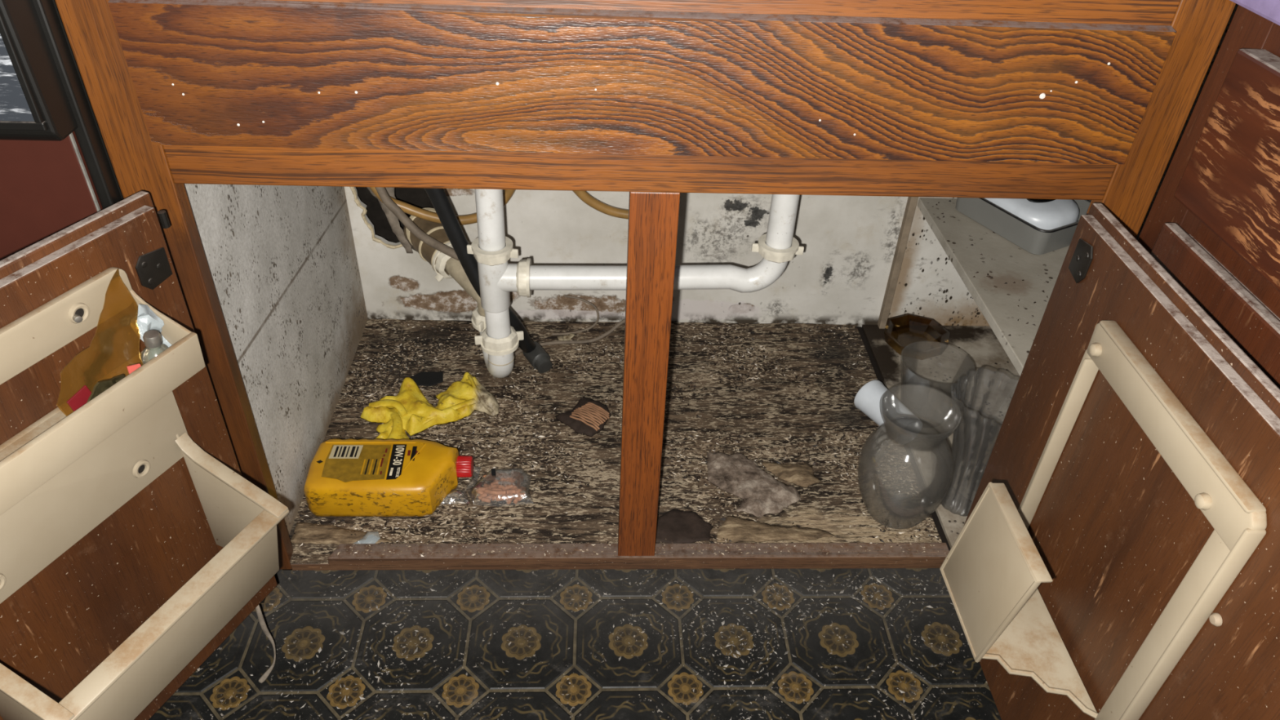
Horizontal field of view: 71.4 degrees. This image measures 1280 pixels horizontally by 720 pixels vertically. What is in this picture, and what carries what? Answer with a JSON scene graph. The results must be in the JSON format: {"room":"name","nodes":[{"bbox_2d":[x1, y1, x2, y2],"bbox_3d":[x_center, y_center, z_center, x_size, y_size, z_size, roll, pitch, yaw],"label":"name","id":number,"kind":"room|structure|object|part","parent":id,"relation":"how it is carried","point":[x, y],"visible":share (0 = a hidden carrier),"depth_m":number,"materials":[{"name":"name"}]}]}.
{"room":"damaged room","nodes":[
{"label":"damaged room","id":0,"kind":"room"},
{"bbox_2d":[148,568,1001,719],"bbox_3d":[0.010,0.750,0.639,2.800,0.021,2.450,0,37,-3],"label":"floor","id":1,"kind":"structure","parent":0,"point":[655,677],"depth_m":1.12,"materials":[{"name":"black tile"}]},
{"bbox_2d":[0,0,265,603],"bbox_3d":[-0.774,-0.129,1.065,0.601,0.765,0.554,0,37,-3],"label":"oven","id":2,"kind":"object","parent":1,"relation":"on","point":[57,172],"visible":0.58,"depth_m":0.73,"materials":[{"name":"metal"}]},
{"bbox_3d":[-0.757,-0.235,0.674,0.596,0.121,0.054,0,37,-3],"label":"control panel","id":3,"kind":"part","parent":2,"relation":"part of","materials":[{"name":"black glass"}]},
{"bbox_3d":[-0.772,0.017,0.885,0.590,0.552,0.024,0,37,-3],"label":"panel","id":4,"kind":"part","parent":2,"relation":"part of","materials":[{"name":"red metal"}]},
{"bbox_3d":[-0.470,-0.020,0.874,0.011,0.685,0.018,0,37,-3],"label":"edge trim","id":5,"kind":"part","parent":2,"relation":"part of","materials":[{"name":"black metal"}]},
{"bbox_2d":[241,573,968,719],"bbox_3d":[-0.014,0.399,1.080,0.932,0.002,0.350,0,37,-3],"label":"crumbs","id":6,"kind":"object","parent":1,"relation":"on","point":[821,580],"depth_m":1.14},
{"bbox_2d":[0,0,1279,719],"bbox_3d":[0.181,0.001,0.965,1.578,0.790,0.975,0,37,-3],"label":"base cabinet","id":7,"kind":"object","parent":1,"relation":"on","point":[234,133],"depth_m":0.77,"materials":[{"name":"brown wood"}]},
{"bbox_3d":[-0.499,0.175,0.735,0.021,0.502,0.421,16,39,17],"label":"door","id":8,"kind":"part","parent":7,"relation":"part of","materials":[{"name":"brown wood"}]},
{"bbox_2d":[0,266,288,719],"bbox_3d":[-0.422,0.133,0.711,0.113,0.330,0.244,16,39,17],"label":"rack","id":9,"kind":"object","parent":7,"relation":"attached to","point":[64,474],"depth_m":0.72,"materials":[{"name":"beige plastic"}]},
{"bbox_3d":[-0.411,0.029,0.683,0.006,0.028,0.042,16,39,17],"label":"pill strip","id":10,"kind":"part","parent":9,"relation":"part of","materials":[{"name":"beige plastic"}]},
{"bbox_2d":[82,269,143,390],"bbox_3d":[-0.413,-0.008,0.684,0.023,0.086,0.093,10,38,10],"label":"pouch","id":11,"kind":"object","parent":9,"relation":"in","point":[105,337],"visible":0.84,"depth_m":0.69,"materials":[{"name":"plastic"}]},
{"bbox_2d":[66,385,91,411],"bbox_3d":[-0.421,0.035,0.677,0.008,0.027,0.021,16,39,17],"label":"card","id":12,"kind":"object","parent":11,"relation":"in","point":[80,398],"visible":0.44,"depth_m":0.67,"materials":[{"name":"red paper"}]},
{"bbox_2d":[126,363,141,373],"bbox_3d":[-0.395,0.009,0.697,0.002,0.017,0.013,17,39,18],"label":"paper tag","id":13,"kind":"object","parent":9,"relation":"in","point":[131,368],"visible":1,"depth_m":0.69,"materials":[{"name":"pink paper"}]},
{"bbox_2d":[132,303,172,357],"bbox_3d":[-0.395,-0.019,0.725,0.027,0.054,0.025,15,39,16],"label":"plastic wrap","id":14,"kind":"object","parent":9,"relation":"in","point":[147,309],"visible":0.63,"depth_m":0.72,"materials":[{"name":"clear plastic"}]},
{"bbox_2d":[140,329,168,364],"bbox_3d":[-0.391,-0.004,0.718,0.024,0.044,0.022,0,37,-3],"label":"vial","id":15,"kind":"object","parent":9,"relation":"in","point":[152,339],"visible":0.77,"depth_m":0.71,"materials":[{"name":"glass"}]},
{"bbox_3d":[-0.392,0.000,0.721,0.024,0.035,0.022,0,37,-3],"label":"glass","id":16,"kind":"part","parent":15,"relation":"part of","materials":[{"name":"clear glass"}]},
{"bbox_2d":[255,604,275,683],"bbox_3d":[-0.442,0.334,1.040,0.014,0.121,0.030,22,41,23],"label":"strand","id":17,"kind":"object","parent":7,"relation":"hanging from","point":[260,615],"visible":1,"depth_m":1.04,"materials":[{"name":"grey plastic"}]},
{"bbox_3d":[-0.444,-0.183,1.095,0.015,0.702,0.500,0,37,-3],"label":"panel","id":18,"kind":"part","parent":7,"relation":"part of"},
{"bbox_2d":[290,522,392,545],"bbox_3d":[-0.373,0.220,1.121,0.128,0.005,0.034,3,37,0],"label":"peeled layer","id":19,"kind":"object","parent":7,"relation":"on","point":[305,532],"visible":1,"depth_m":1.12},
{"bbox_2d":[353,531,380,543],"bbox_3d":[-0.343,0.222,1.114,0.035,0.006,0.024,0,37,-3],"label":"scrap","id":20,"kind":"object","parent":7,"relation":"in","point":[375,533],"visible":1,"depth_m":1.12,"materials":[{"name":"white paper"}]},
{"bbox_2d":[303,438,473,516],"bbox_3d":[-0.325,0.152,1.166,0.205,0.057,0.099,0,37,-3],"label":"oil bottle","id":21,"kind":"object","parent":7,"relation":"on","point":[346,477],"visible":1,"depth_m":1.14,"materials":[{"name":"yellow plastic"}]},
{"bbox_2d":[321,444,391,482],"bbox_3d":[-0.364,0.133,1.143,0.081,0.001,0.069,0,37,-3],"label":"print","id":22,"kind":"object","parent":21,"relation":"on","point":[340,463],"depth_m":1.14},
{"bbox_2d":[360,458,365,474],"bbox_3d":[-0.354,0.137,1.138,0.002,0.001,0.028,0,37,-3],"label":"print","id":23,"kind":"object","parent":21,"relation":"on","point":[362,460],"depth_m":1.14,"materials":[{"name":"yellow paint"}]},
{"bbox_2d":[364,458,369,474],"bbox_3d":[-0.349,0.137,1.139,0.002,0.001,0.028,0,37,-3],"label":"print","id":24,"kind":"object","parent":21,"relation":"on","point":[366,461],"depth_m":1.14,"materials":[{"name":"black"}]},
{"bbox_2d":[368,458,373,474],"bbox_3d":[-0.344,0.137,1.139,0.002,0.001,0.028,0,37,-3],"label":"print","id":25,"kind":"object","parent":21,"relation":"on","point":[371,461],"depth_m":1.14,"materials":[{"name":"yellow paint"}]},
{"bbox_2d":[372,458,377,474],"bbox_3d":[-0.339,0.137,1.139,0.002,0.001,0.028,0,37,-3],"label":"print","id":26,"kind":"object","parent":21,"relation":"on","point":[375,461],"depth_m":1.14,"materials":[{"name":"black"}]},
{"bbox_2d":[376,458,382,474],"bbox_3d":[-0.334,0.137,1.139,0.002,0.001,0.028,0,37,-3],"label":"print","id":27,"kind":"object","parent":21,"relation":"on","point":[379,461],"depth_m":1.14,"materials":[{"name":"yellow paint"}]},
{"bbox_3d":[-0.333,0.029,1.371,0.060,0.002,0.035,0,37,-3],"label":"black strip","id":28,"kind":"part","parent":7,"relation":"part of","materials":[{"name":"black plastic"}]},
{"bbox_2d":[360,372,498,439],"bbox_3d":[-0.312,0.061,1.307,0.189,0.032,0.134,-22,44,-29],"label":"glove","id":29,"kind":"object","parent":7,"relation":"on","point":[410,411],"visible":0.97,"depth_m":1.30,"materials":[{"name":"yellow rubber"}]},
{"bbox_2d":[446,465,480,503],"bbox_3d":[-0.240,0.164,1.192,0.039,0.011,0.076,5,37,4],"label":"plastic bag","id":30,"kind":"object","parent":7,"relation":"on","point":[475,476],"visible":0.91,"depth_m":1.19,"materials":[{"name":"clear plastic"}]},
{"bbox_2d":[477,493,487,500],"bbox_3d":[-0.208,0.181,1.178,0.012,0.006,0.006,-22,44,-29],"label":"wooden peg","id":31,"kind":"object","parent":7,"relation":"in","point":[479,497],"visible":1,"depth_m":1.18,"materials":[{"name":"beige wood"}]},
{"bbox_2d":[481,497,491,502],"bbox_3d":[-0.203,0.184,1.173,0.012,0.006,0.006,8,38,6],"label":"wooden peg","id":32,"kind":"object","parent":7,"relation":"in","point":[483,499],"visible":1,"depth_m":1.17,"materials":[{"name":"beige wood"}]},
{"bbox_2d":[491,494,500,500],"bbox_3d":[-0.191,0.182,1.178,0.012,0.006,0.006,-19,42,-26],"label":"wooden peg","id":33,"kind":"object","parent":7,"relation":"in","point":[493,498],"visible":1,"depth_m":1.18,"materials":[{"name":"beige wood"}]},
{"bbox_2d":[467,467,533,505],"bbox_3d":[-0.185,0.165,1.189,0.089,0.018,0.069,0,37,-3],"label":"plastic bag","id":34,"kind":"object","parent":7,"relation":"on","point":[522,477],"visible":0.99,"depth_m":1.19,"materials":[{"name":"plastic"}]},
{"bbox_2d":[475,488,483,494],"bbox_3d":[-0.212,0.176,1.184,0.012,0.007,0.006,20,40,21],"label":"wooden peg","id":35,"kind":"object","parent":34,"relation":"in","point":[477,490],"visible":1,"depth_m":1.18,"materials":[{"name":"beige wood"}]},
{"bbox_2d":[478,486,487,491],"bbox_3d":[-0.208,0.171,1.180,0.012,0.007,0.006,-2,38,-7],"label":"wooden peg","id":36,"kind":"object","parent":34,"relation":"in","point":[482,488],"visible":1,"depth_m":1.18,"materials":[{"name":"beige wood"}]},
{"bbox_2d":[484,488,493,494],"bbox_3d":[-0.199,0.174,1.177,0.012,0.007,0.006,19,40,20],"label":"wooden peg","id":37,"kind":"object","parent":34,"relation":"in","point":[486,491],"visible":1,"depth_m":1.17,"materials":[{"name":"beige wood"}]},
{"bbox_2d":[491,468,496,475],"bbox_3d":[-0.196,0.150,1.191,0.006,0.001,0.013,-5,38,-10],"label":"chip","id":38,"kind":"object","parent":34,"relation":"attached to","point":[493,470],"visible":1,"depth_m":1.19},
{"bbox_2d":[489,480,498,486],"bbox_3d":[-0.194,0.165,1.189,0.012,0.007,0.006,-17,41,-23],"label":"wooden peg","id":39,"kind":"object","parent":34,"relation":"in","point":[495,482],"visible":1,"depth_m":1.19,"materials":[{"name":"beige wood"}]},
{"bbox_2d":[491,489,499,495],"bbox_3d":[-0.191,0.175,1.175,0.012,0.006,0.006,2,37,-1],"label":"wooden peg","id":40,"kind":"object","parent":34,"relation":"in","point":[495,492],"visible":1,"depth_m":1.17,"materials":[{"name":"beige wood"}]},
{"bbox_2d":[492,484,501,488],"bbox_3d":[-0.190,0.168,1.185,0.012,0.007,0.006,10,38,10],"label":"wooden peg","id":41,"kind":"object","parent":34,"relation":"in","point":[494,486],"visible":1,"depth_m":1.18,"materials":[{"name":"beige wood"}]},
{"bbox_2d":[495,495,504,501],"bbox_3d":[-0.185,0.183,1.176,0.012,0.007,0.006,-12,40,-19],"label":"wooden peg","id":42,"kind":"object","parent":34,"relation":"in","point":[499,498],"visible":1,"depth_m":1.17,"materials":[{"name":"beige wood"}]},
{"bbox_2d":[498,490,506,494],"bbox_3d":[-0.183,0.175,1.176,0.012,0.007,0.006,3,37,0],"label":"wooden peg","id":43,"kind":"object","parent":34,"relation":"in","point":[501,492],"visible":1,"depth_m":1.17,"materials":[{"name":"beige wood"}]},
{"bbox_2d":[500,484,506,490],"bbox_3d":[-0.184,0.169,1.184,0.012,0.007,0.006,29,44,30],"label":"wooden peg","id":44,"kind":"object","parent":34,"relation":"in","point":[502,487],"visible":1,"depth_m":1.18,"materials":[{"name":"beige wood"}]},
{"bbox_2d":[501,494,509,500],"bbox_3d":[-0.177,0.182,1.178,0.012,0.007,0.006,32,46,32],"label":"wooden peg","id":45,"kind":"object","parent":34,"relation":"in","point":[506,497],"visible":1,"depth_m":1.18,"materials":[{"name":"beige wood"}]},
{"bbox_2d":[504,484,513,490],"bbox_3d":[-0.175,0.169,1.184,0.012,0.007,0.006,-14,40,-20],"label":"wooden peg","id":46,"kind":"object","parent":34,"relation":"in","point":[508,486],"visible":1,"depth_m":1.18,"materials":[{"name":"beige wood"}]},
{"bbox_2d":[506,488,515,494],"bbox_3d":[-0.171,0.174,1.178,0.012,0.007,0.006,-7,38,-12],"label":"wooden peg","id":47,"kind":"object","parent":34,"relation":"in","point":[508,491],"visible":1,"depth_m":1.18,"materials":[{"name":"beige wood"}]},
{"bbox_2d":[511,480,517,489],"bbox_3d":[-0.168,0.167,1.188,0.006,0.007,0.012,-13,40,-20],"label":"wooden peg","id":48,"kind":"object","parent":34,"relation":"in","point":[515,487],"visible":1,"depth_m":1.18,"materials":[{"name":"beige wood"}]},
{"bbox_2d":[515,486,523,494],"bbox_3d":[-0.160,0.173,1.181,0.006,0.007,0.012,28,44,29],"label":"wooden peg","id":49,"kind":"object","parent":34,"relation":"in","point":[517,491],"visible":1,"depth_m":1.18,"materials":[{"name":"beige wood"}]},
{"bbox_2d":[518,492,525,501],"bbox_3d":[-0.157,0.181,1.180,0.006,0.006,0.012,22,41,23],"label":"wooden peg","id":50,"kind":"object","parent":34,"relation":"in","point":[522,495],"visible":1,"depth_m":1.18,"materials":[{"name":"beige wood"}]},
{"bbox_2d":[506,495,513,504],"bbox_3d":[-0.172,0.185,1.175,0.006,0.007,0.012,11,38,11],"label":"wooden peg","id":51,"kind":"object","parent":7,"relation":"in","point":[510,499],"visible":1,"depth_m":1.17,"materials":[{"name":"beige wood"}]},
{"bbox_2d":[513,494,519,503],"bbox_3d":[-0.163,0.184,1.177,0.006,0.006,0.012,11,38,11],"label":"wooden peg","id":52,"kind":"object","parent":7,"relation":"in","point":[516,499],"visible":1,"depth_m":1.17,"materials":[{"name":"beige wood"}]},
{"bbox_2d":[523,342,552,373],"bbox_3d":[-0.160,-0.003,1.401,0.031,0.031,0.051,-18,42,-25],"label":"hose","id":53,"kind":"object","parent":7,"relation":"on","point":[539,358],"visible":0.92,"depth_m":1.39,"materials":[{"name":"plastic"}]},
{"bbox_2d":[493,319,625,378],"bbox_3d":[-0.127,-0.036,1.435,0.255,0.049,0.056,-17,41,-23],"label":"wire","id":54,"kind":"object","parent":7,"relation":"on","point":[558,342],"visible":0.65,"depth_m":1.46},
{"bbox_2d":[556,333,574,340],"bbox_3d":[-0.121,-0.037,1.470,0.029,0.005,0.017,-15,41,-22],"label":"scrap","id":55,"kind":"object","parent":7,"relation":"on","point":[567,337],"visible":1,"depth_m":1.47,"materials":[{"name":"beige paper"}]},
{"bbox_2d":[552,294,599,335],"bbox_3d":[-0.106,-0.074,1.472,0.077,0.060,0.034,0,37,-3],"label":"wire","id":56,"kind":"object","parent":7,"relation":"in","point":[565,295],"visible":1,"depth_m":1.48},
{"bbox_2d":[555,397,611,436],"bbox_3d":[-0.076,0.079,1.313,0.073,0.016,0.074,28,44,29],"label":"lump","id":57,"kind":"object","parent":7,"relation":"on","point":[588,417],"visible":1,"depth_m":1.30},
{"bbox_3d":[-0.033,0.098,1.317,0.832,0.018,0.518,0,37,-3],"label":"panel","id":58,"kind":"part","parent":7,"relation":"part of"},
{"bbox_3d":[-0.010,0.253,1.120,0.838,0.012,0.019,0,37,-3],"label":"rail","id":59,"kind":"part","parent":7,"relation":"part of","materials":[{"name":"brown wood"}]},
{"bbox_2d":[293,322,939,543],"bbox_3d":[-0.032,0.086,1.317,0.829,0.005,0.487,0,37,-3],"label":"droppings","id":60,"kind":"object","parent":7,"relation":"in","point":[817,327],"visible":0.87,"depth_m":1.29},
{"bbox_2d":[296,320,941,546],"bbox_3d":[-0.032,0.087,1.317,0.830,0.004,0.492,0,37,-3],"label":"wood splinters","id":61,"kind":"object","parent":7,"relation":"in","point":[839,328],"visible":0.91,"depth_m":1.29,"materials":[{"name":"beige wood"}]},
{"bbox_2d":[337,542,938,556],"bbox_3d":[0.004,0.235,1.110,0.749,0.003,0.023,0,37,-3],"label":"crumbs","id":62,"kind":"object","parent":7,"relation":"on","point":[829,543],"visible":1,"depth_m":1.11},
{"bbox_3d":[0.006,0.243,1.114,0.774,0.014,0.024,0,37,-3],"label":"sill","id":63,"kind":"part","parent":7,"relation":"part of","materials":[{"name":"brown wood"}]},
{"bbox_3d":[0.010,-0.175,0.795,0.838,0.047,0.019,0,37,-3],"label":"rail","id":64,"kind":"part","parent":7,"relation":"part of","materials":[{"name":"brown wood"}]},
{"bbox_3d":[0.012,-0.227,0.737,0.840,0.117,0.010,0,37,-3],"label":"drawer panel","id":65,"kind":"part","parent":7,"relation":"part of","materials":[{"name":"brown wood"}]},
{"bbox_2d":[655,509,713,542],"bbox_3d":[0.054,0.215,1.153,0.082,0.006,0.058,0,37,-3],"label":"peeled layer","id":66,"kind":"object","parent":7,"relation":"on","point":[677,526],"visible":0.93,"depth_m":1.15,"materials":[{"name":"brown"}]},
{"bbox_3d":[0.015,-0.289,0.708,0.838,0.030,0.019,0,37,-3],"label":"rail","id":67,"kind":"part","parent":7,"relation":"part of","materials":[{"name":"brown wood"}]},
{"bbox_2d":[706,451,801,518],"bbox_3d":[0.141,0.163,1.216,0.091,0.014,0.145,-25,45,-32],"label":"clump","id":68,"kind":"object","parent":7,"relation":"on","point":[737,475],"visible":1,"depth_m":1.21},
{"bbox_2d":[716,515,834,542],"bbox_3d":[0.174,0.219,1.154,0.153,0.007,0.045,0,37,-3],"label":"peeled layer","id":69,"kind":"object","parent":7,"relation":"on","point":[735,529],"visible":1,"depth_m":1.15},
{"bbox_2d":[761,462,821,488],"bbox_3d":[0.210,0.157,1.230,0.078,0.011,0.049,0,37,-3],"label":"paper","id":70,"kind":"object","parent":7,"relation":"on","point":[802,475],"visible":1,"depth_m":1.23,"materials":[{"name":"beige paper"}]},
{"bbox_2d":[853,379,915,426],"bbox_3d":[0.366,0.076,1.312,0.054,0.054,0.096,-17,42,-24],"label":"plastic cup","id":71,"kind":"object","parent":7,"relation":"on","point":[867,399],"visible":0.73,"depth_m":1.31,"materials":[{"name":"white plastic"}]},
{"bbox_2d":[857,385,961,528],"bbox_3d":[0.340,0.130,1.136,0.116,0.180,0.116,28,44,30],"label":"glass vase","id":72,"kind":"object","parent":7,"relation":"on","point":[890,510],"visible":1,"depth_m":1.11,"materials":[{"name":"clear glass"}]},
{"bbox_2d":[884,313,950,359],"bbox_3d":[0.462,-0.037,1.491,0.104,0.024,0.104,14,39,15],"label":"glass ashtray","id":73,"kind":"object","parent":7,"relation":"on","point":[932,338],"visible":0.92,"depth_m":1.50,"materials":[{"name":"glass"}]},
{"bbox_2d":[900,342,974,422],"bbox_3d":[0.430,0.043,1.321,0.105,0.100,0.105,0,37,-3],"label":"glass tumbler","id":74,"kind":"object","parent":7,"relation":"on","point":[929,400],"visible":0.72,"depth_m":1.30,"materials":[{"name":"clear glass"}]},
{"bbox_3d":[0.666,0.099,1.360,0.548,0.016,0.499,0,37,-3],"label":"panel","id":75,"kind":"part","parent":7,"relation":"part of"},
{"bbox_2d":[940,367,1001,516],"bbox_3d":[0.448,0.117,1.161,0.116,0.182,0.117,-29,47,-35],"label":"glass vase","id":76,"kind":"object","parent":7,"relation":"on","point":[974,440],"visible":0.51,"depth_m":1.14,"materials":[{"name":"clear glass"}]},
{"bbox_2d":[955,197,1091,254],"bbox_3d":[0.572,-0.222,1.312,0.144,0.043,0.172,-17,42,-24],"label":"storage box","id":77,"kind":"object","parent":7,"relation":"on","point":[1033,240],"visible":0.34,"depth_m":1.26,"materials":[{"name":"grey plastic"}]},
{"bbox_2d":[985,198,1079,230],"bbox_3d":[0.562,-0.228,1.303,0.104,0.051,0.152,-17,42,-24],"label":"gadget","id":78,"kind":"object","parent":77,"relation":"in","point":[1043,214],"visible":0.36,"depth_m":1.25,"materials":[{"name":"plastic"}]},
{"bbox_2d":[917,197,1154,376],"bbox_3d":[0.695,-0.100,1.207,0.510,0.014,0.475,0,37,-3],"label":"shelf","id":79,"kind":"object","parent":7,"relation":"attached to","point":[1005,261],"depth_m":1.21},
{"bbox_2d":[932,200,1143,336],"bbox_3d":[0.617,-0.110,1.201,0.346,0.004,0.446,0,37,-3],"label":"droppings","id":80,"kind":"object","parent":7,"relation":"on","point":[989,277],"visible":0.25,"depth_m":1.19},
{"bbox_2d":[939,320,1266,719],"bbox_3d":[0.343,0.157,0.741,0.091,0.316,0.228,0,37,-3],"label":"rack","id":81,"kind":"object","parent":7,"relation":"attached to","point":[993,571],"visible":1,"depth_m":0.71,"materials":[{"name":"beige plastic"}]},
{"bbox_3d":[0.304,0.189,0.782,0.013,0.123,0.114,0,37,-3],"label":"plate","id":82,"kind":"part","parent":81,"relation":"part of","materials":[{"name":"beige plastic"}]},
{"bbox_2d":[982,587,1097,718],"bbox_3d":[0.339,0.240,0.812,0.083,0.007,0.193,0,37,-3],"label":"tray","id":83,"kind":"object","parent":81,"relation":"on","point":[1032,646],"depth_m":0.79,"materials":[{"name":"beige plastic"}]},
{"bbox_3d":[0.398,0.190,0.773,0.020,0.506,0.425,0,37,-3],"label":"door","id":84,"kind":"part","parent":7,"relation":"part of","materials":[{"name":"brown wood"}]},
{"bbox_2d":[1230,0,1279,26],"bbox_3d":[-0.016,-0.184,0.510,2.120,0.040,1.480,0,37,-3],"label":"countertop","id":85,"kind":"structure","parent":7,"relation":"on","point":[1269,10],"depth_m":0.66,"materials":[{"name":"purple laminate"}]},
{"bbox_2d":[1137,4,1279,389],"bbox_3d":[0.738,0.298,0.609,0.557,0.790,0.900,0,37,-3],"label":"base cabinet","id":86,"kind":"object","parent":1,"relation":"on","point":[1212,222],"visible":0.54,"depth_m":0.69,"materials":[{"name":"brown wood"}]},
{"bbox_3d":[0.479,0.002,0.908,0.019,0.700,0.048,0,37,-3],"label":"frame","id":87,"kind":"part","parent":86,"relation":"part of","materials":[{"name":"brown wood"}]},
{"bbox_3d":[0.464,0.208,0.764,0.024,0.510,0.414,0,37,-3],"label":"door","id":88,"kind":"part","parent":86,"relation":"part of","materials":[{"name":"brown wood"}]},
{"bbox_3d":[0.476,-0.064,0.559,0.024,0.127,0.417,0,37,-3],"label":"drawer","id":89,"kind":"part","parent":86,"relation":"part of","materials":[{"name":"brown wood"}]},
{"bbox_3d":[0.502,0.127,0.438,0.019,0.052,0.852,0,37,-3],"label":"frame","id":90,"kind":"part","parent":86,"relation":"part of","materials":[{"name":"brown wood"}]},
{"bbox_3d":[0.507,0.013,0.351,0.019,0.040,0.852,0,37,-3],"label":"frame","id":91,"kind":"part","parent":86,"relation":"part of","materials":[{"name":"brown wood"}]},
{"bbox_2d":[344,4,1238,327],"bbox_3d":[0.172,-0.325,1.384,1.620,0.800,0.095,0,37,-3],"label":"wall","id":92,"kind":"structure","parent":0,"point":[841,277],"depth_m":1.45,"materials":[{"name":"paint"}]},
{"bbox_2d":[366,186,413,253],"bbox_3d":[-0.392,-0.310,1.293,0.087,0.358,0.008,0,37,-3],"label":"hose","id":93,"kind":"object","parent":92,"relation":"hanging from","point":[393,221],"visible":0.09,"depth_m":1.37,"materials":[{"name":"grey plastic"}]},
{"bbox_2d":[368,186,515,225],"bbox_3d":[-0.282,-0.341,1.234,0.261,0.347,0.034,3,37,1],"label":"tube","id":94,"kind":"object","parent":92,"relation":"attached to","point":[407,208],"visible":0.3,"depth_m":1.32,"materials":[{"name":"beige plastic"}]},
{"bbox_2d":[573,191,628,219],"bbox_3d":[-0.030,-0.347,1.252,0.180,0.341,0.032,-4,38,-8],"label":"tube","id":95,"kind":"object","parent":92,"relation":"attached to","point":[587,198],"visible":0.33,"depth_m":1.34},
{"bbox_2d":[403,188,804,377],"bbox_3d":[-0.103,-0.247,1.159,0.628,0.641,0.214,16,39,17],"label":"pipes","id":96,"kind":"object","parent":92,"relation":"attached to","point":[498,340],"visible":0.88,"depth_m":1.19,"materials":[{"name":"white plastic"}]},
{"bbox_2d":[374,186,458,260],"bbox_3d":[-0.323,-0.304,1.214,0.154,0.345,0.020,16,39,17],"label":"hose","id":97,"kind":"object","parent":96,"relation":"attached to","point":[384,197],"visible":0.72,"depth_m":1.29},
{"bbox_3d":[-0.244,-0.113,1.310,0.036,0.058,0.114,-27,46,-33],"label":"trap arm","id":98,"kind":"part","parent":96,"relation":"part of","materials":[{"name":"plastic"}]},
{"bbox_2d":[423,187,536,352],"bbox_3d":[-0.219,-0.191,1.203,0.183,0.545,0.067,-20,43,-26],"label":"hose","id":99,"kind":"object","parent":96,"relation":"attached to","point":[438,198],"visible":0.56,"depth_m":1.21,"materials":[{"name":"black rubber"}]}
]}

